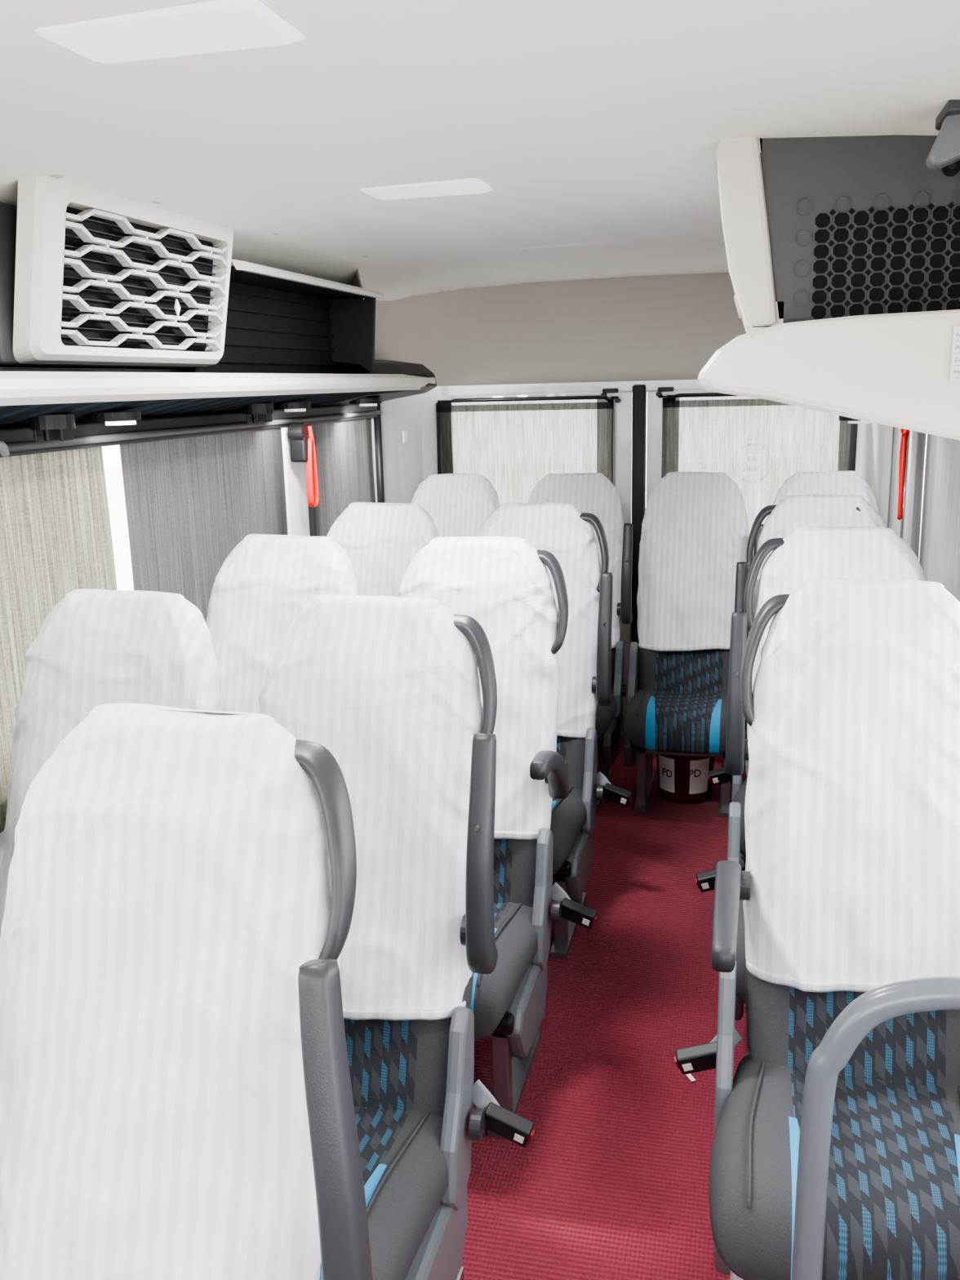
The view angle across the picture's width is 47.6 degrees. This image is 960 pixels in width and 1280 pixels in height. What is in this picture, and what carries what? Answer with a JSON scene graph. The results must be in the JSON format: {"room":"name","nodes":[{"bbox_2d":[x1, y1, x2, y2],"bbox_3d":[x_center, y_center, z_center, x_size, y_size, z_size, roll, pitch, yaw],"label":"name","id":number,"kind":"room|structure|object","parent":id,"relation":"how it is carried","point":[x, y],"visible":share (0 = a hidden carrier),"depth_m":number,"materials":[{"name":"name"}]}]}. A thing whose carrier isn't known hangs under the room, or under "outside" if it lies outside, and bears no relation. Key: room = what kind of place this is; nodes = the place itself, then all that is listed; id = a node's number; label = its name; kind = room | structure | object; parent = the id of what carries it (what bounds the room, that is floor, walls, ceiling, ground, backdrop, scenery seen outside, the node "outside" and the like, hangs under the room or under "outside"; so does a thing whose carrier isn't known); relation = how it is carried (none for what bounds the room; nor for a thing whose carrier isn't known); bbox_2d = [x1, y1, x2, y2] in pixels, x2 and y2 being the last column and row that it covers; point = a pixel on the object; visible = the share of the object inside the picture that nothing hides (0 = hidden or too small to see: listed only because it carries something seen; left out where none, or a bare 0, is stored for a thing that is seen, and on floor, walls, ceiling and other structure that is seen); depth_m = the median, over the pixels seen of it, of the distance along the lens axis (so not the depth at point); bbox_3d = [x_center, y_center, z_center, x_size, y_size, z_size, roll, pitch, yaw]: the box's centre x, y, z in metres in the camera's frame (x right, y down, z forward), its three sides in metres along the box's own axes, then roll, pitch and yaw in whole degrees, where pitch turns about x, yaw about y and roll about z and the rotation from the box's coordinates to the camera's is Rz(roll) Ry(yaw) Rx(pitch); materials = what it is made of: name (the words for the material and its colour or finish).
{"room":"vehicle interior","nodes":[
{"label":"vehicle interior","id":0,"kind":"room"},
{"bbox_2d":[48,173,63,178],"bbox_3d":[-0.825,-0.901,2.109,0.040,0.008,0.040,2,14,14],"label":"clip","id":1,"kind":"object","parent":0,"point":[55,175],"depth_m":2.10,"materials":[{"name":"white plastic"}]},
{"bbox_2d":[0,410,243,875],"bbox_3d":[-1.045,0.258,2.603,0.050,1.800,6.100,2,14,14],"label":"wall","id":2,"kind":"structure","parent":0,"point":[2,841],"depth_m":2.43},
{"bbox_2d":[0,403,384,502],"bbox_3d":[-0.896,-0.198,2.867,0.082,0.760,3.876,2,14,14],"label":"rail","id":3,"kind":"object","parent":2,"relation":"attached to","point":[20,441],"visible":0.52,"depth_m":3.01,"materials":[{"name":"grey metal"}]},
{"bbox_2d":[0,440,9,457],"bbox_3d":[-0.988,-0.390,2.206,0.042,0.046,0.097,5,15,25],"label":"coat hook","id":4,"kind":"object","parent":3,"relation":"attached to","point":[4,451],"visible":1,"depth_m":2.23,"materials":[{"name":"grey plastic"}]},
{"bbox_2d":[0,446,116,832],"bbox_3d":[-1.094,0.063,2.105,0.008,0.810,1.425,2,14,14],"label":"window curtain","id":5,"kind":"object","parent":3,"relation":"hanging from","point":[55,536],"visible":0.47,"depth_m":2.46,"materials":[{"name":"white fabric"}]},
{"bbox_2d":[119,427,288,622],"bbox_3d":[-0.786,-0.231,3.323,0.008,0.810,0.995,2,14,14],"label":"window curtain","id":6,"kind":"object","parent":3,"relation":"hanging from","point":[191,501],"visible":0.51,"depth_m":3.16,"materials":[{"name":"white fabric"}]},
{"bbox_2d":[305,417,375,536],"bbox_3d":[-0.534,-0.472,4.321,0.021,0.810,0.740,2,14,14],"label":"window curtain","id":7,"kind":"object","parent":3,"relation":"hanging from","point":[344,449],"visible":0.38,"depth_m":4.26,"materials":[{"name":"white fabric"}]},
{"bbox_2d":[0,258,436,426],"bbox_3d":[-0.744,-0.796,2.887,0.335,0.414,3.660,2,14,14],"label":"shelf","id":8,"kind":"object","parent":2,"relation":"attached to","point":[291,336],"visible":0.79,"depth_m":3.28,"materials":[{"name":"beige plastic"}]},
{"bbox_2d":[29,413,75,441],"bbox_3d":[-0.910,-0.453,2.324,0.090,0.055,0.090,2,14,14],"label":"air nozzle","id":9,"kind":"object","parent":8,"relation":"attached to","point":[47,428],"visible":0.99,"depth_m":2.30,"materials":[{"name":"black plastic"}]},
{"bbox_2d":[84,411,141,425],"bbox_3d":[-0.844,-0.509,2.506,0.124,0.030,0.126,2,14,14],"label":"light","id":10,"kind":"object","parent":8,"relation":"attached to","point":[113,418],"visible":0.94,"depth_m":2.46,"materials":[{"name":"black plastic"}]},
{"bbox_2d":[243,403,273,422],"bbox_3d":[-0.668,-0.685,3.287,0.090,0.055,0.090,2,14,14],"label":"air nozzle","id":11,"kind":"object","parent":8,"relation":"attached to","point":[258,412],"visible":0.99,"depth_m":3.26,"materials":[{"name":"black plastic"}]},
{"bbox_2d":[273,401,311,412],"bbox_3d":[-0.601,-0.742,3.469,0.124,0.030,0.126,2,14,14],"label":"light","id":12,"kind":"object","parent":8,"relation":"attached to","point":[292,406],"visible":0.91,"depth_m":3.42,"materials":[{"name":"black plastic"}]},
{"bbox_2d":[349,397,382,406],"bbox_3d":[-0.434,-0.901,4.130,0.124,0.030,0.126,2,14,14],"label":"light","id":13,"kind":"object","parent":8,"relation":"attached to","point":[362,402],"visible":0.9,"depth_m":4.08,"materials":[{"name":"black plastic"}]},
{"bbox_2d":[280,426,310,536],"bbox_3d":[-0.662,-0.414,3.870,0.049,0.810,0.180,2,14,14],"label":"pillar cover","id":14,"kind":"structure","parent":2,"relation":"attached to","point":[295,473],"depth_m":3.81,"materials":[{"name":"white plastic"}]},
{"bbox_2d":[288,422,319,507],"bbox_3d":[-0.606,-0.600,3.744,0.077,0.288,0.077,2,14,14],"label":"hammer","id":15,"kind":"object","parent":14,"relation":"attached to","point":[302,444],"visible":1,"depth_m":3.72,"materials":[{"name":"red plastic"}]},
{"bbox_2d":[371,386,451,502],"bbox_3d":[-0.297,-0.447,5.041,0.200,1.420,0.680,2,14,14],"label":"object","id":16,"kind":"object","parent":2,"relation":"attached to","point":[406,465],"visible":0.28,"depth_m":5.00,"materials":[{"name":"white plastic"}]},
{"bbox_2d":[402,431,407,442],"bbox_3d":[-0.341,-0.924,4.953,0.008,0.050,0.050,2,14,14],"label":"label","id":17,"kind":"object","parent":16,"relation":"attached to","point":[404,433],"visible":1,"depth_m":4.94,"materials":[{"name":"paper"}]},
{"bbox_2d":[149,200,160,204],"bbox_3d":[-0.732,-0.982,2.437,0.040,0.008,0.040,2,14,14],"label":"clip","id":18,"kind":"object","parent":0,"point":[154,202],"depth_m":2.43,"materials":[{"name":"white plastic"}]},
{"bbox_2d":[0,0,959,372],"bbox_3d":[0.011,-0.744,2.095,2.210,0.456,6.100,2,14,14],"label":"ceiling","id":19,"kind":"structure","parent":0,"point":[584,121],"depth_m":1.81,"materials":[{"name":"grey plastic"}]},
{"bbox_2d":[0,175,233,368],"bbox_3d":[-0.861,-0.827,2.523,0.258,0.376,0.870,2,14,14],"label":"air vent grille","id":20,"kind":"object","parent":19,"relation":"attached to","point":[90,277],"visible":0.98,"depth_m":2.39,"materials":[{"name":"beige plastic"}]},
{"bbox_2d":[35,0,305,63],"bbox_3d":[-0.391,-0.769,1.364,0.345,0.026,0.210,2,14,14],"label":"ceiling lamp","id":21,"kind":"object","parent":19,"relation":"attached to","point":[216,25],"depth_m":1.35,"materials":[{"name":"white plastic"}]},
{"bbox_2d":[359,177,493,199],"bbox_3d":[-0.126,-1.042,2.497,0.325,0.026,0.210,2,14,14],"label":"ceiling lamp","id":22,"kind":"object","parent":19,"relation":"attached to","point":[463,186],"depth_m":2.48,"materials":[{"name":"white plastic"}]},
{"bbox_2d":[519,242,610,253],"bbox_3d":[0.280,-1.314,3.648,0.306,0.008,0.156,2,14,14],"label":"lens","id":23,"kind":"object","parent":19,"relation":"attached to","point":[589,246],"visible":0.95,"depth_m":3.62,"materials":[{"name":"white plastic"}]},
{"bbox_2d":[556,240,613,247],"bbox_3d":[0.280,-1.325,3.645,0.330,0.020,0.180,2,14,14],"label":"bezel","id":24,"kind":"object","parent":19,"relation":"attached to","point":[607,242],"visible":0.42,"depth_m":3.55,"materials":[{"name":"white plastic"}]},
{"bbox_2d":[714,134,959,333],"bbox_3d":[0.865,-0.867,2.398,0.663,0.355,0.825,2,14,14],"label":"air conditioner unit","id":25,"kind":"object","parent":19,"relation":"attached to","point":[826,227],"visible":0.94,"depth_m":2.04,"materials":[{"name":"beige plastic"}]},
{"bbox_2d":[352,268,746,386],"bbox_3d":[0.563,-1.258,4.271,2.018,0.477,1.314,2,14,14],"label":"wall","id":26,"kind":"structure","parent":0,"point":[653,327],"depth_m":4.89,"materials":[{"name":"beige plastic"}]},
{"bbox_2d":[448,379,706,396],"bbox_3d":[0.741,-1.176,5.021,2.180,0.065,0.130,2,14,14],"label":"trim","id":27,"kind":"structure","parent":26,"relation":"attached to","point":[679,384],"depth_m":5.04,"materials":[{"name":"white paint"}]},
{"bbox_2d":[602,388,618,393],"bbox_3d":[0.597,-1.141,4.987,0.070,0.020,0.040,2,14,14],"label":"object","id":28,"kind":"structure","parent":26,"relation":"in","point":[604,390],"depth_m":4.97,"materials":[{"name":"black plastic"}]},
{"bbox_2d":[435,395,618,505],"bbox_3d":[0.211,-0.731,5.144,0.880,0.800,0.067,2,14,14],"label":"window curtain","id":29,"kind":"object","parent":28,"relation":"hanging from","point":[514,445],"visible":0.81,"depth_m":5.11,"materials":[{"name":"white fabric"}]},
{"bbox_2d":[600,392,606,397],"bbox_3d":[0.566,-1.120,4.989,0.022,0.022,0.050,2,14,14],"label":"latch bolt","id":30,"kind":"object","parent":28,"relation":"attached to","point":[602,395],"visible":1,"depth_m":4.96,"materials":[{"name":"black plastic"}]},
{"bbox_2d":[614,398,620,403],"bbox_3d":[0.630,-1.095,4.979,0.022,0.022,0.050,2,14,14],"label":"latch bolt","id":31,"kind":"object","parent":28,"relation":"attached to","point":[616,400],"visible":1,"depth_m":4.96,"materials":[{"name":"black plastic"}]},
{"bbox_2d":[657,386,673,391],"bbox_3d":[0.840,-1.134,4.927,0.070,0.020,0.040,2,14,14],"label":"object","id":32,"kind":"structure","parent":26,"relation":"in","point":[660,388],"depth_m":4.91,"materials":[{"name":"black plastic"}]},
{"bbox_2d":[655,391,661,396],"bbox_3d":[0.809,-1.113,4.929,0.022,0.022,0.050,2,14,14],"label":"latch bolt","id":33,"kind":"object","parent":32,"relation":"attached to","point":[658,393],"visible":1,"depth_m":4.91,"materials":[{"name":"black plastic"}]},
{"bbox_2d":[657,393,857,535],"bbox_3d":[1.240,-0.700,4.894,0.880,0.800,0.062,2,14,14],"label":"window curtain","id":34,"kind":"object","parent":32,"relation":"hanging from","point":[759,443],"visible":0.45,"depth_m":4.87,"materials":[{"name":"white fabric"}]},
{"bbox_2d":[462,735,748,1279],"bbox_3d":[0.062,1.197,2.551,2.180,0.060,6.100,2,14,14],"label":"floor","id":35,"kind":"structure","parent":0,"point":[611,1180],"depth_m":2.71,"materials":[{"name":"red carpet"}]},
{"bbox_2d":[0,588,221,937],"bbox_3d":[-0.777,0.621,2.068,0.539,1.326,0.772,2,14,14],"label":"seat","id":36,"kind":"object","parent":35,"relation":"on","point":[93,648],"visible":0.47,"depth_m":2.20,"materials":[{"name":"fabric"}]},
{"bbox_2d":[0,702,373,1279],"bbox_3d":[-0.404,0.812,1.210,0.620,1.328,0.772,2,14,14],"label":"seat","id":37,"kind":"object","parent":35,"relation":"on","point":[176,1100],"visible":1,"depth_m":1.31,"materials":[{"name":"fabric"}]},
{"bbox_2d":[205,533,358,713],"bbox_3d":[-0.581,0.431,2.848,0.539,1.328,0.768,2,14,14],"label":"seat","id":38,"kind":"object","parent":35,"relation":"on","point":[265,581],"visible":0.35,"depth_m":2.97,"materials":[{"name":"fabric"}]},
{"bbox_2d":[326,502,439,596],"bbox_3d":[-0.383,0.243,3.631,0.539,1.326,0.766,2,14,14],"label":"seat","id":39,"kind":"object","parent":35,"relation":"on","point":[380,540],"visible":0.24,"depth_m":3.75,"materials":[{"name":"fabric"}]},
{"bbox_2d":[257,594,534,1279],"bbox_3d":[-0.224,0.639,1.930,0.623,1.326,0.766,2,14,14],"label":"seat","id":40,"kind":"object","parent":35,"relation":"on","point":[389,686],"visible":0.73,"depth_m":2.00,"materials":[{"name":"fabric"}]},
{"bbox_2d":[320,1106,448,1279],"bbox_3d":[-0.311,0.959,1.881,0.494,0.189,0.485,2,14,14],"label":"cushion","id":41,"kind":"object","parent":40,"relation":"on","point":[404,1149],"depth_m":1.83,"materials":[{"name":"fabric"}]},
{"bbox_2d":[411,473,500,537],"bbox_3d":[-0.166,-0.037,4.800,0.518,1.326,0.770,2,14,14],"label":"seat","id":42,"kind":"object","parent":35,"relation":"on","point":[459,504],"visible":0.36,"depth_m":4.91,"materials":[{"name":"fabric"}]},
{"bbox_2d":[397,536,596,1139],"bbox_3d":[-0.026,0.449,2.714,0.623,1.326,0.771,2,14,14],"label":"seat","id":43,"kind":"object","parent":35,"relation":"on","point":[504,584],"visible":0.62,"depth_m":2.77,"materials":[{"name":"fabric"}]},
{"bbox_2d":[471,902,537,1040],"bbox_3d":[-0.114,0.770,2.662,0.494,0.189,0.485,2,14,14],"label":"cushion","id":44,"kind":"object","parent":43,"relation":"on","point":[504,999],"depth_m":2.52,"materials":[{"name":"fabric"}]},
{"bbox_2d":[477,502,631,959],"bbox_3d":[0.171,0.260,3.497,0.623,1.326,0.769,2,14,14],"label":"seat","id":45,"kind":"object","parent":35,"relation":"on","point":[559,529],"visible":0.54,"depth_m":3.55,"materials":[{"name":"fabric"}]},
{"bbox_2d":[550,786,586,875],"bbox_3d":[0.083,0.581,3.446,0.494,0.189,0.485,2,14,14],"label":"cushion","id":46,"kind":"object","parent":45,"relation":"on","point":[568,826],"depth_m":3.31,"materials":[{"name":"fabric"}]},
{"bbox_2d":[527,472,633,808],"bbox_3d":[0.373,-0.020,4.668,0.539,1.324,0.771,2,14,14],"label":"seat","id":47,"kind":"object","parent":35,"relation":"on","point":[593,493],"visible":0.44,"depth_m":4.73,"materials":[{"name":"fabric"}]},
{"bbox_2d":[595,688,616,742],"bbox_3d":[0.330,0.302,4.606,0.486,0.189,0.485,2,14,14],"label":"cushion","id":48,"kind":"object","parent":47,"relation":"on","point":[606,716],"depth_m":4.42,"materials":[{"name":"fabric"}]},
{"bbox_2d":[656,754,714,804],"bbox_3d":[0.865,0.527,4.591,0.263,0.270,0.263,-5,14,-13],"label":"paint bucket","id":49,"kind":"object","parent":35,"relation":"on","point":[682,779],"visible":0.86,"depth_m":4.50,"materials":[{"name":"plastic"}]},
{"bbox_2d":[622,471,749,817],"bbox_3d":[0.923,-0.004,4.532,0.608,1.327,0.768,2,14,14],"label":"seat","id":50,"kind":"object","parent":35,"relation":"on","point":[695,535],"visible":0.85,"depth_m":4.62,"materials":[{"name":"fabric"}]},
{"bbox_2d":[623,687,746,754],"bbox_3d":[0.847,0.318,4.479,0.486,0.189,0.485,2,14,14],"label":"cushion","id":51,"kind":"object","parent":50,"relation":"on","point":[674,720],"depth_m":4.29,"materials":[{"name":"fabric"}]},
{"bbox_2d":[685,1073,695,1081],"bbox_3d":[0.528,1.101,2.760,0.011,0.003,0.056,-6,14,-19],"label":"paper scrap","id":52,"kind":"object","parent":35,"relation":"on","point":[689,1075],"visible":0.6,"depth_m":2.75,"materials":[{"name":"white paper"}]},
{"bbox_2d":[707,493,887,871],"bbox_3d":[1.039,0.230,3.522,0.601,1.328,0.779,2,14,14],"label":"seat","id":53,"kind":"object","parent":35,"relation":"on","point":[793,512],"visible":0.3,"depth_m":3.65,"materials":[{"name":"fabric"}]},
{"bbox_2d":[731,775,746,857],"bbox_3d":[1.050,0.555,3.450,0.502,0.189,0.485,2,14,14],"label":"cushion","id":54,"kind":"object","parent":53,"relation":"on","point":[739,788],"depth_m":3.42,"materials":[{"name":"fabric"}]},
{"bbox_2d":[695,526,924,1020],"bbox_3d":[0.849,0.416,2.761,0.590,1.324,0.772,2,14,14],"label":"seat","id":55,"kind":"object","parent":35,"relation":"on","point":[806,553],"visible":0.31,"depth_m":2.86,"materials":[{"name":"fabric"}]},
{"bbox_2d":[735,899,746,1004],"bbox_3d":[0.857,0.740,2.685,0.502,0.189,0.485,2,14,14],"label":"cushion","id":56,"kind":"object","parent":55,"relation":"on","point":[740,944],"depth_m":2.52,"materials":[{"name":"fabric"}]},
{"bbox_2d":[753,471,879,558],"bbox_3d":[1.373,0.011,4.421,0.539,1.327,0.767,2,14,14],"label":"seat","id":57,"kind":"object","parent":35,"relation":"on","point":[834,482],"visible":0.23,"depth_m":4.55,"materials":[{"name":"fabric"}]},
{"bbox_2d":[674,577,959,1279],"bbox_3d":[0.655,0.600,1.991,0.592,1.328,0.769,2,14,14],"label":"seat","id":58,"kind":"object","parent":35,"relation":"on","point":[848,887],"visible":0.99,"depth_m":2.06,"materials":[{"name":"fabric"}]},
{"bbox_2d":[708,1052,959,1279],"bbox_3d":[0.663,0.925,1.917,0.502,0.189,0.485,2,14,14],"label":"cushion","id":59,"kind":"object","parent":58,"relation":"on","point":[893,1201],"depth_m":1.80,"materials":[{"name":"fabric"}]},
{"bbox_2d":[791,976,959,1279],"bbox_3d":[0.642,0.900,1.433,0.500,1.000,0.090,2,14,14],"label":"handrail","id":60,"kind":"object","parent":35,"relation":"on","point":[880,1004],"visible":1,"depth_m":1.39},
{"bbox_2d":[620,714,746,739],"bbox_3d":[0.780,0.041,5.337,2.180,0.880,0.070,2,14,14],"label":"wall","id":61,"kind":"structure","parent":0,"point":[622,733],"depth_m":5.41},
{"bbox_2d":[451,392,632,715],"bbox_3d":[0.252,-0.419,5.298,0.965,1.580,0.035,2,14,14],"label":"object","id":62,"kind":"object","parent":61,"relation":"attached to","point":[623,410],"visible":0.21,"depth_m":5.08,"materials":[{"name":"white paint"}]},
{"bbox_2d":[451,395,614,475],"bbox_3d":[0.229,-0.783,5.200,0.825,0.735,0.015,2,14,14],"label":"seal","id":63,"kind":"object","parent":62,"relation":"attached to","point":[593,395],"visible":0.06,"depth_m":5.09,"materials":[{"name":"rubber"}]},
{"bbox_2d":[631,384,646,689],"bbox_3d":[0.749,-0.389,5.156,0.060,1.600,0.070,2,14,14],"label":"seal","id":64,"kind":"object","parent":62,"relation":"attached to","point":[638,411],"visible":0.52,"depth_m":5.04,"materials":[{"name":"rubber"}]},
{"bbox_2d":[646,391,748,638],"bbox_3d":[1.257,-0.388,5.052,0.965,1.580,0.035,2,14,14],"label":"panel","id":65,"kind":"object","parent":61,"relation":"attached to","point":[654,436],"visible":0.1,"depth_m":5.02,"materials":[{"name":"white paint"}]},
{"bbox_2d":[675,392,721,395],"bbox_3d":[1.253,-0.751,4.949,0.825,0.735,0.015,2,14,14],"label":"seal","id":66,"kind":"object","parent":65,"relation":"attached to","point":[700,393],"visible":0.04,"depth_m":4.92,"materials":[{"name":"rubber"}]},
{"bbox_2d":[925,99,959,169],"bbox_3d":[0.831,-0.832,1.782,0.184,0.108,0.140,2,14,14],"label":"bracket","id":67,"kind":"object","parent":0,"point":[945,150],"depth_m":1.76,"materials":[{"name":"grey plastic"}]},
{"bbox_3d":[1.120,0.326,2.073,0.050,1.800,6.100,2,14,14],"label":"wall","id":68,"kind":"structure","parent":0,"visible":0},
{"bbox_2d":[697,309,959,440],"bbox_3d":[1.018,-0.713,3.032,0.682,0.246,2.665,2,14,14],"label":"shelf","id":69,"kind":"object","parent":68,"relation":"attached to","point":[893,370],"visible":0.99,"depth_m":1.79,"materials":[{"name":"beige plastic"}]},
{"bbox_2d":[838,415,871,423],"bbox_3d":[1.093,-0.635,3.120,0.124,0.030,0.126,2,14,14],"label":"light","id":70,"kind":"object","parent":69,"relation":"attached to","point":[851,420],"visible":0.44,"depth_m":3.12,"materials":[{"name":"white plastic"}]},
{"bbox_2d":[897,428,910,539],"bbox_3d":[1.432,-0.429,3.720,0.029,0.620,0.031,-9,15,-30],"label":"hammer","id":71,"kind":"object","parent":69,"relation":"hanging from","point":[904,443],"visible":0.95,"depth_m":3.68,"materials":[{"name":"red plastic"}]},
{"bbox_2d":[887,426,926,559],"bbox_3d":[1.518,-0.456,3.913,0.008,0.860,0.880,2,14,14],"label":"window curtain","id":72,"kind":"object","parent":69,"relation":"hanging from","point":[912,527],"visible":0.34,"depth_m":3.72,"materials":[{"name":"white fabric"}]},
{"bbox_2d":[919,434,959,601],"bbox_3d":[1.304,-0.251,3.064,0.008,0.860,0.880,2,14,14],"label":"window curtain","id":73,"kind":"object","parent":69,"relation":"hanging from","point":[940,542],"visible":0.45,"depth_m":3.11,"materials":[{"name":"white fabric"}]},
{"bbox_2d":[950,326,959,381],"bbox_3d":[0.804,-0.456,1.731,0.100,0.085,0.003,2,14,14],"label":"label","id":74,"kind":"object","parent":69,"relation":"attached to","point":[955,361],"visible":1,"depth_m":1.74,"materials":[{"name":"paper"}]},
{"bbox_2d":[855,422,893,526],"bbox_3d":[1.690,-0.420,4.705,0.140,1.420,0.380,2,14,14],"label":"window curtain","id":75,"kind":"object","parent":68,"relation":"attached to","point":[874,441],"visible":0.11,"depth_m":4.62,"materials":[{"name":"white fabric"}]},
{"label":"outside","id":76,"kind":"structure","parent":0,"visible":0},
{"bbox_2d":[103,459,925,590],"bbox_3d":[0.056,2.136,0.502,60.000,0.050,60.000,2,14,14],"label":"ground","id":77,"kind":"structure","parent":76,"point":[113,475],"depth_m":18.31,"materials":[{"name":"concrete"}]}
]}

